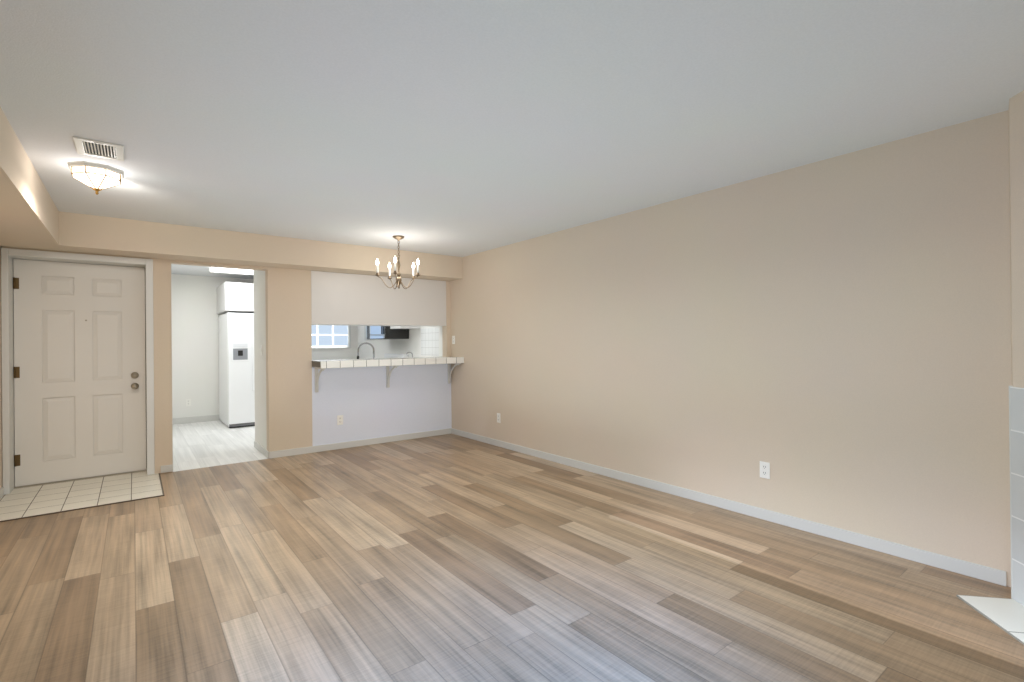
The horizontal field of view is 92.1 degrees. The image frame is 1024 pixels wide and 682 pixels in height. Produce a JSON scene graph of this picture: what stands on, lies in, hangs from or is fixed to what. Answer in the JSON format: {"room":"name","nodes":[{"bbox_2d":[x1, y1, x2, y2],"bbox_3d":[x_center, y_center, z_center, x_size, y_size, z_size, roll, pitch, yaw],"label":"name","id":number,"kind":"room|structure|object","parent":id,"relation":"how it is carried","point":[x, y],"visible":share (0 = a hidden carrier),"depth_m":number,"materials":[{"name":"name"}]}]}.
{"room":"empty living room","nodes":[
{"label":"empty living room","id":0,"kind":"room"},
{"bbox_2d":[0,246,1,488],"bbox_3d":[-2.214,0.082,1.329,0.120,2.396,7.643,0,0,-37],"label":"wall","id":1,"kind":"structure","parent":0,"point":[0,388],"depth_m":4.16,"materials":[{"name":"paint"}]},
{"bbox_2d":[0,487,3,498],"bbox_3d":[-2.105,1.241,1.307,0.012,0.075,7.253,0,0,-37],"label":"baseboard","id":2,"kind":"structure","parent":1,"relation":"attached to","point":[2,489],"depth_m":4.10,"materials":[{"name":"white wood"}]},
{"bbox_2d":[150,258,172,473],"bbox_3d":[-4.578,0.117,6.333,0.167,2.396,3.717,0,0,-37],"label":"wall","id":3,"kind":"structure","parent":0,"point":[162,362],"depth_m":4.86,"materials":[{"name":"paint"}]},
{"bbox_2d":[171,285,172,458],"bbox_3d":[-4.479,0.116,6.345,0.004,2.396,3.577,0,0,-37],"label":"wall","id":4,"kind":"structure","parent":0,"point":[171,330],"depth_m":4.92,"materials":[{"name":"paint"}]},
{"bbox_2d":[1,246,451,486],"bbox_3d":[-2.669,0.097,5.624,4.382,2.396,0.270,0,0,-37],"label":"wall","id":5,"kind":"structure","parent":0,"point":[365,402],"depth_m":5.78,"materials":[{"name":"paint"}]},
{"bbox_2d":[1,248,154,494],"bbox_3d":[-3.986,0.254,4.604,1.041,2.091,0.288,0,0,-37],"label":"door frame","id":6,"kind":"structure","parent":5,"relation":"attached to","point":[8,255],"depth_m":4.36,"materials":[{"name":"white wood"}]},
{"bbox_2d":[13,259,145,486],"bbox_3d":[-4.028,0.279,4.644,0.936,2.017,0.113,0,0,-37],"label":"entry door","id":7,"kind":"structure","parent":5,"relation":"in","point":[79,377],"depth_m":4.63,"materials":[{"name":"white wood"}]},
{"bbox_2d":[337,415,342,424],"bbox_3d":[-2.055,0.946,5.909,0.070,0.114,0.008,0,0,-37],"label":"outlet","id":8,"kind":"object","parent":5,"relation":"attached to","point":[339,419],"visible":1,"depth_m":5.91,"materials":[{"name":"white plastic"}]},
{"bbox_2d":[264,428,451,458],"bbox_3d":[-1.769,1.250,6.125,2.295,0.075,0.015,0,0,-37],"label":"baseboard","id":9,"kind":"structure","parent":5,"relation":"attached to","point":[312,449],"depth_m":5.99,"materials":[{"name":"white wood"}]},
{"bbox_2d":[311,271,445,326],"bbox_3d":[-1.719,-0.511,6.404,1.788,0.619,0.336,0,0,-37],"label":"upper cabinet","id":10,"kind":"object","parent":5,"relation":"attached to","point":[346,299],"visible":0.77,"depth_m":6.19,"materials":[{"name":"white paint"}]},
{"bbox_2d":[312,357,463,391],"bbox_3d":[-1.542,0.406,6.232,1.853,0.368,0.570,0,0,-37],"label":"bar counter","id":11,"kind":"object","parent":5,"relation":"attached to","point":[322,365],"depth_m":5.98,"materials":[{"name":"tile"}]},
{"bbox_2d":[254,270,266,449],"bbox_3d":[-2.912,0.100,5.845,0.130,2.396,0.677,0,0,-37],"label":"wall","id":12,"kind":"structure","parent":0,"point":[260,359],"depth_m":5.79,"materials":[{"name":"paint"}]},
{"bbox_2d":[254,441,265,454],"bbox_3d":[-2.922,1.260,5.755,0.015,0.075,0.790,0,0,-37],"label":"baseboard","id":13,"kind":"structure","parent":12,"relation":"attached to","point":[256,445],"depth_m":5.79,"materials":[{"name":"white wood"}]},
{"bbox_2d":[171,274,356,417],"bbox_3d":[-4.338,0.121,8.782,3.192,2.396,0.120,0,0,-37],"label":"wall","id":14,"kind":"structure","parent":0,"point":[195,358],"depth_m":8.09,"materials":[{"name":"paint"}]},
{"bbox_2d":[186,399,190,405],"bbox_3d":[-5.240,0.996,8.001,0.070,0.114,0.008,0,0,-37],"label":"outlet","id":15,"kind":"object","parent":14,"relation":"attached to","point":[188,402],"visible":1,"depth_m":8.00,"materials":[{"name":"white plastic"}]},
{"bbox_2d":[173,414,219,423],"bbox_3d":[-4.287,1.271,8.726,3.184,0.095,0.012,0,0,-37],"label":"baseboard","id":16,"kind":"structure","parent":14,"relation":"attached to","point":[208,417],"depth_m":8.06,"materials":[{"name":"white wood"}]},
{"bbox_2d":[216,282,253,313],"bbox_3d":[-4.252,-0.676,8.142,0.950,0.435,1.008,0,0,-37],"label":"upper cabinet","id":17,"kind":"object","parent":14,"relation":"attached to","point":[233,297],"visible":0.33,"depth_m":7.60,"materials":[{"name":"white wood"}]},
{"bbox_2d":[311,325,350,348],"bbox_3d":[-3.638,-0.322,9.227,1.250,0.930,0.028,0,0,-37],"label":"kitchen window","id":18,"kind":"structure","parent":14,"relation":"in","point":[330,336],"depth_m":9.38,"materials":[{"name":"white glass"}]},
{"bbox_2d":[0,420,1023,681],"bbox_3d":[-1.463,1.329,4.062,4.622,0.100,11.090,0,0,-37],"label":"floor","id":19,"kind":"structure","parent":0,"point":[446,558],"depth_m":2.54,"materials":[{"name":"wood"}]},
{"bbox_2d":[0,471,164,521],"bbox_3d":[-3.686,1.298,4.256,1.088,0.008,1.160,0,0,-37],"label":"tile floor","id":20,"kind":"structure","parent":19,"relation":"on","point":[31,501],"depth_m":4.16,"materials":[{"name":"beige tile"}]},
{"bbox_2d":[218,313,254,427],"bbox_3d":[-4.189,0.445,8.071,0.910,1.742,1.125,0,0,-37],"label":"refrigerator","id":21,"kind":"object","parent":19,"relation":"on","point":[236,373],"visible":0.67,"depth_m":7.51,"materials":[{"name":"white metal"}]},
{"bbox_2d":[312,343,412,366],"bbox_3d":[-2.035,0.656,6.608,2.174,1.271,0.620,0,0,-37],"label":"countertop","id":22,"kind":"structure","parent":19,"relation":"on","point":[360,345],"depth_m":6.49,"materials":[{"name":"white"}]},
{"bbox_2d":[384,354,408,357],"bbox_3d":[-2.139,0.756,7.978,0.665,1.080,0.760,0,0,-37],"label":"range","id":23,"kind":"object","parent":19,"relation":"on","point":[396,355],"visible":0.12,"depth_m":8.03,"materials":[{"name":"white metal"}]},
{"bbox_2d":[956,386,1023,644],"bbox_3d":[2.132,0.726,1.614,0.244,1.025,1.563,-1,0,11],"label":"fireplace","id":24,"kind":"object","parent":19,"relation":"on","point":[1006,615],"visible":0.96,"depth_m":2.31,"materials":[{"name":"tile"}]},
{"bbox_2d":[0,0,1023,278],"bbox_3d":[-1.487,-1.166,4.069,4.622,0.100,11.090,0,0,-37],"label":"ceiling","id":25,"kind":"structure","parent":0,"point":[460,128],"depth_m":2.32,"materials":[{"name":"paint"}]},
{"bbox_2d":[67,161,123,194],"bbox_3d":[-2.672,-1.024,3.180,0.273,0.166,0.273,0,0,-37],"label":"flush-mount light","id":26,"kind":"object","parent":25,"relation":"attached to","point":[97,177],"visible":1,"depth_m":3.11,"materials":[{"name":"white glass"}]},
{"bbox_2d":[73,136,123,161],"bbox_3d":[-2.381,-1.104,2.855,0.215,0.013,0.285,0,0,-37],"label":"ceiling vent","id":27,"kind":"object","parent":25,"relation":"in","point":[95,148],"visible":1,"depth_m":2.84,"materials":[{"name":"silver metal"}]},
{"bbox_2d":[0,107,462,280],"bbox_3d":[-0.392,-0.987,2.641,4.382,0.286,7.253,0,0,-37],"label":"soffit beam","id":28,"kind":"structure","parent":25,"relation":"attached to","point":[32,216],"depth_m":4.60,"materials":[{"name":"paint"}]},
{"bbox_2d":[210,267,253,274],"bbox_3d":[-3.783,-1.056,7.065,0.800,0.058,1.200,0,0,-37],"label":"ceiling light panel","id":29,"kind":"object","parent":25,"relation":"attached to","point":[231,270],"visible":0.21,"depth_m":7.21,"materials":[{"name":"white plastic"}]},
{"bbox_2d":[376,235,419,288],"bbox_3d":[-1.222,-0.835,5.288,0.474,0.560,0.457,0,0,-37],"label":"chandelier","id":30,"kind":"object","parent":25,"relation":"hanging from","point":[398,282],"visible":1,"depth_m":5.25,"materials":[{"name":"gold metal"}]},
{"bbox_2d":[357,110,1011,586],"bbox_3d":[0.310,0.068,5.433,0.124,2.396,11.090,0,0,-37],"label":"wall","id":31,"kind":"structure","parent":0,"point":[828,340],"depth_m":3.30,"materials":[{"name":"paint"}]},
{"bbox_2d":[364,326,385,339],"bbox_3d":[-2.497,-0.393,8.969,0.026,0.750,0.930,0,0,-37],"label":"kitchen window","id":32,"kind":"structure","parent":31,"relation":"in","point":[365,332],"depth_m":9.29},
{"bbox_2d":[390,326,419,328],"bbox_3d":[-1.891,-0.542,7.929,0.324,0.710,1.180,0,0,-37],"label":"upper cabinet","id":33,"kind":"object","parent":31,"relation":"attached to","point":[404,327],"visible":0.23,"depth_m":7.50,"materials":[{"name":"white wood"}]},
{"bbox_2d":[367,326,408,338],"bbox_3d":[-2.046,-0.247,8.053,0.424,0.435,0.790,0,0,-37],"label":"microwave","id":34,"kind":"object","parent":33,"relation":"attached to","point":[380,332],"visible":0.46,"depth_m":7.79,"materials":[{"name":"black"}]},
{"bbox_2d":[421,328,438,355],"bbox_3d":[-1.222,0.015,7.329,0.001,0.409,0.557,0,0,-37],"label":"backsplash","id":35,"kind":"structure","parent":31,"relation":"attached to","point":[429,341],"depth_m":7.31,"materials":[{"name":"tile"}]},
{"bbox_2d":[497,413,500,422],"bbox_3d":[-0.161,0.928,5.953,0.008,0.114,0.070,0,0,-37],"label":"outlet","id":36,"kind":"object","parent":31,"relation":"attached to","point":[498,417],"visible":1,"depth_m":5.95,"materials":[{"name":"white plastic"}]},
{"bbox_2d":[452,428,1006,585],"bbox_3d":[0.825,1.222,4.666,0.015,0.075,5.483,0,0,-37],"label":"baseboard","id":37,"kind":"structure","parent":31,"relation":"attached to","point":[977,571],"depth_m":3.30,"materials":[{"name":"white wood"}]},
{"bbox_2d":[760,461,769,478],"bbox_3d":[1.761,0.900,3.444,0.008,0.114,0.070,0,0,-37],"label":"outlet","id":38,"kind":"object","parent":31,"relation":"attached to","point":[764,469],"visible":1,"depth_m":3.44,"materials":[{"name":"white plastic"}]},
{"bbox_2d":[1008,90,1023,387],"bbox_3d":[2.363,0.038,1.271,1.685,2.396,1.744,0,0,-37],"label":"wall","id":39,"kind":"structure","parent":0,"point":[1016,148],"depth_m":2.33,"materials":[{"name":"paint"}]}
]}

